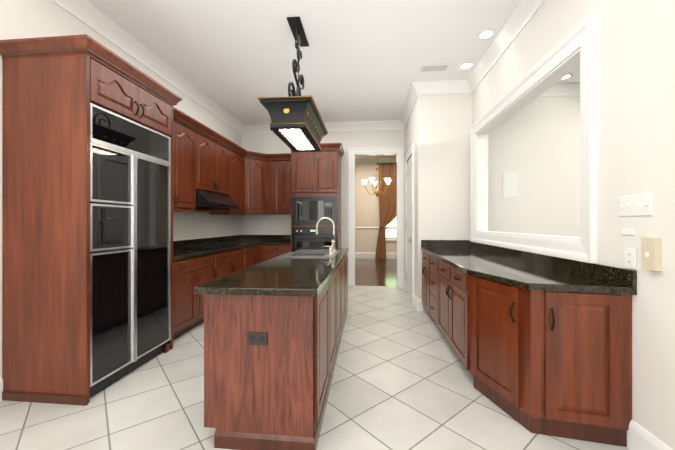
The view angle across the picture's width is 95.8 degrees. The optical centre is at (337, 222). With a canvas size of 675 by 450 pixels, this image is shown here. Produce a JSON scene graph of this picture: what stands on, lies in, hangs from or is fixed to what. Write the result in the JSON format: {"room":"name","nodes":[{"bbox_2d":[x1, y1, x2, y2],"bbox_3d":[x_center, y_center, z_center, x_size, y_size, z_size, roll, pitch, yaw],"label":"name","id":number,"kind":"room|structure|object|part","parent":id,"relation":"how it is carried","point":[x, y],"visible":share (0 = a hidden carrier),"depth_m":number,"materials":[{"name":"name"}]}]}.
{"room":"kitchen","nodes":[
{"label":"kitchen","id":0,"kind":"room"},
{"bbox_2d":[0,0,240,376],"bbox_3d":[-2.543,-0.371,2.027,0.140,3.320,9.180,0,0,6],"label":"wall","id":1,"kind":"structure","parent":0,"point":[20,19],"depth_m":2.89,"materials":[{"name":"white paint"}]},
{"bbox_2d":[0,377,2,400],"bbox_3d":[-2.673,1.203,-0.094,0.018,0.170,4.655,0,0,6],"label":"baseboard","id":2,"kind":"structure","parent":1,"relation":"attached to","point":[1,380],"depth_m":2.21,"materials":[{"name":"white wood"}]},
{"bbox_2d":[52,0,243,133],"bbox_3d":[-2.419,-1.956,2.016,0.110,0.149,8.900,0,0,6],"label":"crown molding","id":3,"kind":"structure","parent":1,"relation":"attached to","point":[87,13],"depth_m":3.49,"materials":[{"name":"white wood"}]},
{"bbox_2d":[173,110,196,209],"bbox_3d":[-2.135,-0.766,3.661,0.347,1.171,0.968,0,0,6],"label":"upper cabinet","id":4,"kind":"object","parent":1,"relation":"attached to","point":[184,128],"depth_m":3.87,"materials":[{"name":"brown wood"}]},
{"bbox_2d":[197,122,228,195],"bbox_3d":[-2.038,-0.905,4.641,0.347,0.891,1.000,0,0,6],"label":"upper cabinet","id":5,"kind":"object","parent":1,"relation":"attached to","point":[206,158],"depth_m":4.54,"materials":[{"name":"brown wood"}]},
{"bbox_2d":[196,189,239,208],"bbox_3d":[-1.945,-0.344,4.631,0.533,0.226,0.990,0,0,6],"label":"range hood","id":6,"kind":"object","parent":5,"relation":"attached to","point":[205,199],"visible":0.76,"depth_m":4.42,"materials":[{"name":"black metal"}]},
{"bbox_2d":[209,142,244,213],"bbox_3d":[-1.957,-0.765,5.457,0.347,1.171,0.640,0,0,6],"label":"upper cabinet","id":7,"kind":"object","parent":1,"relation":"attached to","point":[236,155],"depth_m":5.40,"materials":[{"name":"brown wood"}]},
{"bbox_2d":[245,150,264,213],"bbox_3d":[-1.737,-0.764,6.084,0.663,1.171,0.664,0,0,6],"label":"upper cabinet","id":8,"kind":"object","parent":1,"relation":"attached to","point":[254,161],"depth_m":5.88,"materials":[{"name":"brown wood"}]},
{"bbox_2d":[0,258,629,449],"bbox_3d":[2.124,1.320,4.108,9.540,0.060,14.240,0,0,6],"label":"floor","id":9,"kind":"structure","parent":0,"point":[403,378],"depth_m":2.16,"materials":[{"name":"tile"}]},
{"bbox_2d":[0,34,181,405],"bbox_3d":[-2.039,-0.004,2.676,0.732,2.587,1.089,0,0,6],"label":"tall cabinet","id":10,"kind":"object","parent":9,"relation":"on","point":[53,87],"visible":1,"depth_m":2.20,"materials":[{"name":"brown wood"}]},
{"bbox_2d":[90,103,170,396],"bbox_3d":[-2.032,0.210,2.675,0.630,2.158,0.906,0,0,6],"label":"refrigerator","id":11,"kind":"object","parent":9,"relation":"on","point":[130,246],"depth_m":2.55,"materials":[{"name":"black metal"}]},
{"bbox_3d":[-1.709,1.252,3.049,0.030,0.075,0.060,0,0,6],"label":"fridge feet","id":12,"kind":"part","parent":11,"relation":"part of","materials":[{"name":"brown wood"}]},
{"bbox_2d":[173,257,196,339],"bbox_3d":[-2.022,0.847,3.424,0.617,0.884,0.516,0,0,6],"label":"base cabinet","id":13,"kind":"object","parent":9,"relation":"on","point":[190,275],"depth_m":3.43,"materials":[{"name":"brown wood"}]},
{"bbox_2d":[197,253,216,324],"bbox_3d":[-1.967,0.848,3.923,0.629,0.884,0.488,0,0,6],"label":"base cabinet","id":14,"kind":"object","parent":9,"relation":"on","point":[206,264],"depth_m":3.83,"materials":[{"name":"brown wood"}]},
{"bbox_2d":[217,248,244,278],"bbox_3d":[-1.898,0.848,4.626,0.629,0.884,0.995,0,0,6],"label":"base cabinet","id":15,"kind":"object","parent":9,"relation":"on","point":[230,261],"depth_m":4.56,"materials":[{"name":"brown wood"}]},
{"bbox_2d":[244,245,256,267],"bbox_3d":[-1.831,0.848,5.304,0.629,0.884,0.438,0,0,6],"label":"base cabinet","id":16,"kind":"object","parent":9,"relation":"on","point":[251,251],"depth_m":5.35,"materials":[{"name":"brown wood"}]},
{"bbox_2d":[204,252,347,449],"bbox_3d":[-0.341,0.847,3.087,0.714,0.885,2.744,0,0,6],"label":"kitchen island","id":17,"kind":"object","parent":9,"relation":"on","point":[269,364],"visible":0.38,"depth_m":1.74,"materials":[{"name":"brown wood"}]},
{"bbox_2d":[194,248,348,296],"bbox_3d":[-0.323,0.384,3.079,0.704,0.039,2.800,0,0,6],"label":"island countertop","id":18,"kind":"structure","parent":17,"relation":"on","point":[280,275],"depth_m":1.99,"materials":[{"name":"stone"}]},
{"bbox_2d":[283,250,339,257],"bbox_3d":[-0.272,0.462,3.601,0.530,0.213,0.840,0,0,6],"label":"sink","id":19,"kind":"object","parent":18,"relation":"in","point":[311,254],"visible":0.15,"depth_m":3.59,"materials":[{"name":"grey metal"}]},
{"bbox_2d":[316,217,335,254],"bbox_3d":[-0.161,0.142,3.599,0.255,0.426,0.400,0,0,6],"label":"faucet","id":20,"kind":"object","parent":18,"relation":"on","point":[332,249],"visible":1,"depth_m":3.75,"materials":[{"name":"silver metal"}]},
{"bbox_2d":[261,244,290,261],"bbox_3d":[-1.155,0.849,6.049,0.634,0.884,0.619,0,0,6],"label":"base cabinet","id":21,"kind":"object","parent":9,"relation":"on","point":[268,251],"depth_m":5.75,"materials":[{"name":"brown wood"}]},
{"bbox_2d":[173,235,262,260],"bbox_3d":[-1.867,0.328,4.790,0.660,0.154,3.264,0,0,6],"label":"countertop","id":22,"kind":"structure","parent":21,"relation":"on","point":[242,240],"depth_m":4.64,"materials":[{"name":"stone"}]},
{"bbox_2d":[180,242,240,249],"bbox_3d":[-1.890,0.341,4.625,0.500,0.048,0.880,0,0,6],"label":"cooktop","id":23,"kind":"object","parent":22,"relation":"in","point":[212,245],"visible":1,"depth_m":4.48,"materials":[{"name":"black glass"}]},
{"bbox_2d":[261,235,290,244],"bbox_3d":[-1.125,0.328,6.039,0.571,0.154,0.633,0,0,6],"label":"countertop","id":24,"kind":"structure","parent":21,"relation":"on","point":[265,239],"depth_m":6.33,"materials":[{"name":"stone"}]},
{"bbox_2d":[291,143,344,250],"bbox_3d":[-0.365,-0.079,5.921,0.956,2.741,0.718,0,0,6],"label":"tall cabinet","id":25,"kind":"object","parent":9,"relation":"on","point":[316,174],"visible":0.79,"depth_m":5.65,"materials":[{"name":"brown wood"}]},
{"bbox_2d":[292,196,336,224],"bbox_3d":[-0.405,-0.226,5.872,0.838,0.519,0.468,0,0,6],"label":"built-in microwave","id":26,"kind":"object","parent":25,"relation":"in","point":[309,210],"visible":0.94,"depth_m":5.65,"materials":[{"name":"black"}]},
{"bbox_2d":[294,227,336,249],"bbox_3d":[-0.390,0.433,5.885,0.810,0.707,0.637,0,0,6],"label":"wall oven","id":27,"kind":"object","parent":25,"relation":"in","point":[306,237],"visible":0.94,"depth_m":5.64,"materials":[{"name":"black metal"}]},
{"bbox_2d":[422,251,428,307],"bbox_3d":[1.560,0.848,4.163,0.708,0.884,0.558,0,0,6],"label":"base cabinet","id":28,"kind":"object","parent":9,"relation":"on","point":[424,254],"depth_m":4.27,"materials":[{"name":"brown wood"}]},
{"bbox_2d":[421,240,636,294],"bbox_3d":[1.450,0.326,3.090,0.718,0.154,2.715,0,0,6],"label":"countertop","id":29,"kind":"structure","parent":28,"relation":"on","point":[526,270],"depth_m":2.27,"materials":[{"name":"stone"}]},
{"bbox_2d":[426,255,437,324],"bbox_3d":[1.508,0.847,3.636,0.708,0.884,0.500,0,0,6],"label":"base cabinet","id":30,"kind":"object","parent":9,"relation":"on","point":[431,262],"depth_m":3.73,"materials":[{"name":"brown wood"}]},
{"bbox_2d":[438,259,469,370],"bbox_3d":[1.434,0.847,2.880,0.708,0.884,1.020,0,0,6],"label":"base cabinet","id":31,"kind":"object","parent":9,"relation":"on","point":[453,284],"depth_m":2.76,"materials":[{"name":"brown wood"}]},
{"bbox_2d":[470,275,569,438],"bbox_3d":[1.177,0.846,2.083,0.327,0.884,0.616,0,0,6],"label":"base cabinet","id":32,"kind":"object","parent":9,"relation":"on","point":[552,363],"depth_m":1.91,"materials":[{"name":"brown wood"}]},
{"bbox_2d":[570,292,631,446],"bbox_3d":[1.489,0.846,2.052,0.436,0.884,0.616,0,0,6],"label":"base cabinet","id":33,"kind":"object","parent":9,"relation":"on","point":[600,323],"depth_m":1.76,"materials":[{"name":"brown wood"}]},
{"bbox_2d":[241,129,404,247],"bbox_3d":[-0.268,-0.368,6.345,3.540,3.320,0.140,0,0,6],"label":"wall","id":34,"kind":"structure","parent":0,"point":[271,143],"depth_m":6.26,"materials":[{"name":"white paint"}]},
{"bbox_2d":[265,154,290,213],"bbox_3d":[-1.112,-0.764,6.181,0.574,1.171,0.348,0,0,6],"label":"upper cabinet","id":35,"kind":"object","parent":34,"relation":"attached to","point":[277,166],"depth_m":6.01,"materials":[{"name":"brown wood"}]},
{"bbox_2d":[244,120,403,133],"bbox_3d":[-0.285,-1.953,6.222,3.270,0.149,0.110,0,0,6],"label":"crown molding","id":36,"kind":"structure","parent":34,"relation":"attached to","point":[390,124],"depth_m":6.17,"materials":[{"name":"white wood"}]},
{"bbox_2d":[348,147,403,287],"bbox_3d":[0.782,-0.116,6.241,1.120,2.815,0.202,0,0,6],"label":"door frame","id":37,"kind":"structure","parent":34,"relation":"attached to","point":[375,151],"depth_m":6.16,"materials":[{"name":"white wood"}]},
{"bbox_2d":[87,0,579,124],"bbox_3d":[2.005,-2.082,1.580,9.280,0.100,9.180,0,0,6],"label":"ceiling","id":38,"kind":"structure","parent":0,"point":[363,60],"depth_m":3.49,"materials":[{"name":"white paint"}]},
{"bbox_2d":[258,17,327,151],"bbox_3d":[-0.413,-1.450,3.245,0.495,1.160,1.106,0,0,6],"label":"pendant light","id":39,"kind":"object","parent":38,"relation":"hanging from","point":[296,124],"visible":1,"depth_m":2.98,"materials":[{"name":"black metal"}]},
{"bbox_2d":[420,64,449,71],"bbox_3d":[1.267,-2.023,3.984,0.340,0.012,0.160,0,0,6],"label":"ceiling vent","id":40,"kind":"object","parent":38,"relation":"in","point":[434,67],"visible":1,"depth_m":3.96,"materials":[{"name":"white metal"}]},
{"bbox_2d":[459,62,473,68],"bbox_3d":[1.665,-2.025,3.934,0.170,0.008,0.170,0,0,6],"label":"recessed light","id":41,"kind":"object","parent":38,"relation":"in","point":[467,65],"visible":1,"depth_m":3.92,"materials":[{"name":"white"}]},
{"bbox_2d":[478,29,494,38],"bbox_3d":[1.600,-2.026,3.278,0.170,0.008,0.170,0,0,6],"label":"recessed light","id":42,"kind":"object","parent":38,"relation":"in","point":[487,33],"visible":1,"depth_m":3.27,"materials":[{"name":"white"}]},
{"bbox_2d":[355,163,396,252],"bbox_3d":[0.963,-0.508,6.299,6.800,3.600,0.010,0,0,6],"label":"wall","id":43,"kind":"structure","parent":0,"point":[367,212],"depth_m":6.32,"materials":[{"name":"beige paint"}]},
{"bbox_2d":[355,227,396,228],"bbox_3d":[1.429,0.187,11.018,6.520,0.075,0.025,0,0,6],"label":"trim","id":44,"kind":"structure","parent":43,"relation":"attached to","point":[374,227],"depth_m":11.03,"materials":[{"name":"white wood"}]},
{"bbox_2d":[355,252,396,258],"bbox_3d":[1.429,1.182,11.020,6.520,0.225,0.020,0,0,6],"label":"baseboard","id":45,"kind":"structure","parent":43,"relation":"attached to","point":[362,255],"depth_m":11.04,"materials":[{"name":"white wood"}]},
{"bbox_2d":[355,158,396,163],"bbox_3d":[1.425,-2.230,10.977,6.520,0.149,0.110,0,0,6],"label":"crown molding","id":46,"kind":"structure","parent":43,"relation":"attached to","point":[380,160],"depth_m":10.98,"materials":[{"name":"white wood"}]},
{"bbox_2d":[375,163,396,258],"bbox_3d":[2.227,-0.425,10.794,1.768,3.410,0.125,0,0,6],"label":"curtain","id":47,"kind":"object","parent":43,"relation":"hanging from","point":[388,206],"visible":0.81,"depth_m":10.87,"materials":[{"name":"fabric"}]},
{"bbox_2d":[385,216,396,240],"bbox_3d":[2.259,-0.555,10.923,1.270,2.400,0.049,0,0,6],"label":"dining room window","id":48,"kind":"structure","parent":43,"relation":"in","point":[390,234],"depth_m":10.96,"materials":[{"name":"white glass"}]},
{"bbox_2d":[355,155,396,158],"bbox_3d":[1.211,-2.357,8.813,6.800,0.100,5.060,0,0,6],"label":"ceiling","id":49,"kind":"structure","parent":0,"point":[374,157],"depth_m":10.76,"materials":[{"name":"white paint"}]},
{"bbox_2d":[361,156,390,196],"bbox_3d":[1.009,-1.482,7.870,0.787,1.650,0.788,0,0,6],"label":"chandelier","id":50,"kind":"object","parent":49,"relation":"hanging from","point":[388,181],"visible":1,"depth_m":7.84,"materials":[{"name":"white glass"}]},
{"bbox_2d":[405,95,427,310],"bbox_3d":[1.336,-0.369,5.292,0.140,3.320,1.640,0,0,6],"label":"wall","id":51,"kind":"structure","parent":0,"point":[416,130],"depth_m":4.48,"materials":[{"name":"white paint"}]},
{"bbox_2d":[406,156,411,296],"bbox_3d":[1.270,0.064,5.394,0.112,2.438,0.842,0,0,6],"label":"pantry door","id":52,"kind":"structure","parent":51,"relation":"in","point":[409,226],"depth_m":5.50,"materials":[{"name":"white wood"}]},
{"bbox_2d":[404,143,413,303],"bbox_3d":[1.261,0.009,5.395,0.031,2.565,1.080,0,0,6],"label":"door frame","id":53,"kind":"structure","parent":51,"relation":"attached to","point":[410,151],"depth_m":5.82,"materials":[{"name":"white wood"}]},
{"bbox_2d":[400,81,419,127],"bbox_3d":[1.201,-1.954,5.196,0.110,0.149,1.640,0,0,6],"label":"crown molding","id":54,"kind":"structure","parent":51,"relation":"attached to","point":[414,90],"depth_m":4.95,"materials":[{"name":"white wood"}]},
{"bbox_2d":[413,294,418,310],"bbox_3d":[1.195,1.206,4.661,0.018,0.170,0.393,0,0,6],"label":"baseboard","id":55,"kind":"structure","parent":51,"relation":"attached to","point":[415,300],"depth_m":4.57,"materials":[{"name":"white wood"}]},
{"bbox_2d":[428,93,471,239],"bbox_3d":[1.710,-0.370,4.502,0.760,3.320,0.140,0,0,6],"label":"wall","id":56,"kind":"structure","parent":0,"point":[449,120],"depth_m":4.44,"materials":[{"name":"white paint"}]},
{"bbox_2d":[420,79,463,94],"bbox_3d":[1.509,-1.954,4.397,0.600,0.149,0.110,0,0,6],"label":"crown molding","id":57,"kind":"structure","parent":56,"relation":"attached to","point":[443,86],"depth_m":4.40,"materials":[{"name":"white wood"}]},
{"bbox_2d":[488,95,579,236],"bbox_3d":[4.381,-0.370,4.479,4.840,3.320,0.140,0,0,6],"label":"wall","id":58,"kind":"structure","parent":0,"point":[534,145],"depth_m":4.54,"materials":[{"name":"white paint"}]},
{"bbox_2d":[503,174,516,198],"bbox_3d":[2.588,-0.552,4.581,0.200,0.375,0.007,0,0,6],"label":"speaker","id":59,"kind":"object","parent":58,"relation":"attached to","point":[509,186],"visible":1,"depth_m":4.58},
{"bbox_2d":[538,82,579,96],"bbox_3d":[4.439,-1.954,4.349,4.700,0.149,0.110,0,0,6],"label":"crown molding","id":60,"kind":"structure","parent":58,"relation":"attached to","point":[567,88],"depth_m":4.47,"materials":[{"name":"white wood"}]},
{"bbox_2d":[472,0,674,449],"bbox_3d":[1.656,-0.372,0.789,0.140,3.320,7.260,0,0,6],"label":"wall","id":61,"kind":"structure","parent":0,"point":[635,97],"depth_m":1.70,"materials":[{"name":"white paint"}]},
{"bbox_2d":[464,0,545,92],"bbox_3d":[1.531,-1.957,0.802,0.110,0.149,7.260,0,0,6],"label":"crown molding","id":62,"kind":"structure","parent":61,"relation":"attached to","point":[525,10],"depth_m":3.25,"materials":[{"name":"white wood"}]},
{"bbox_2d":[470,13,596,262],"bbox_3d":[1.891,-0.555,3.172,0.220,1.644,2.364,0,0,6],"label":"window frame","id":63,"kind":"structure","parent":61,"relation":"attached to","point":[573,49],"depth_m":2.42,"materials":[{"name":"white wood"}]},
{"bbox_2d":[622,229,634,234],"bbox_3d":[1.677,0.053,1.761,0.006,0.035,0.085,0,0,6],"label":"thermostat","id":64,"kind":"object","parent":61,"relation":"attached to","point":[628,231],"visible":1,"depth_m":1.75,"materials":[{"name":"white plastic"}]},
{"bbox_2d":[624,248,635,269],"bbox_3d":[1.675,0.203,1.746,0.008,0.118,0.075,0,0,6],"label":"outlet","id":65,"kind":"object","parent":61,"relation":"attached to","point":[629,258],"visible":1,"depth_m":1.74,"materials":[{"name":"white plastic"}]},
{"bbox_2d":[619,193,652,216],"bbox_3d":[1.664,-0.096,1.695,0.019,0.117,0.210,0,0,6],"label":"switch plate","id":66,"kind":"object","parent":61,"relation":"attached to","point":[638,205],"visible":1,"depth_m":1.69,"materials":[{"name":"white plastic"}]},
{"bbox_2d":[627,419,672,449],"bbox_3d":[1.658,1.204,1.621,0.018,0.170,0.382,0,0,6],"label":"baseboard","id":67,"kind":"structure","parent":61,"relation":"attached to","point":[639,437],"depth_m":1.66,"materials":[{"name":"white wood"}]},
{"bbox_2d":[641,237,661,270],"bbox_3d":[1.646,0.163,1.601,0.037,0.170,0.075,0,0,6],"label":"phone jack","id":68,"kind":"object","parent":61,"relation":"attached to","point":[651,254],"visible":1,"depth_m":1.58,"materials":[{"name":"beige plastic"}]}
]}

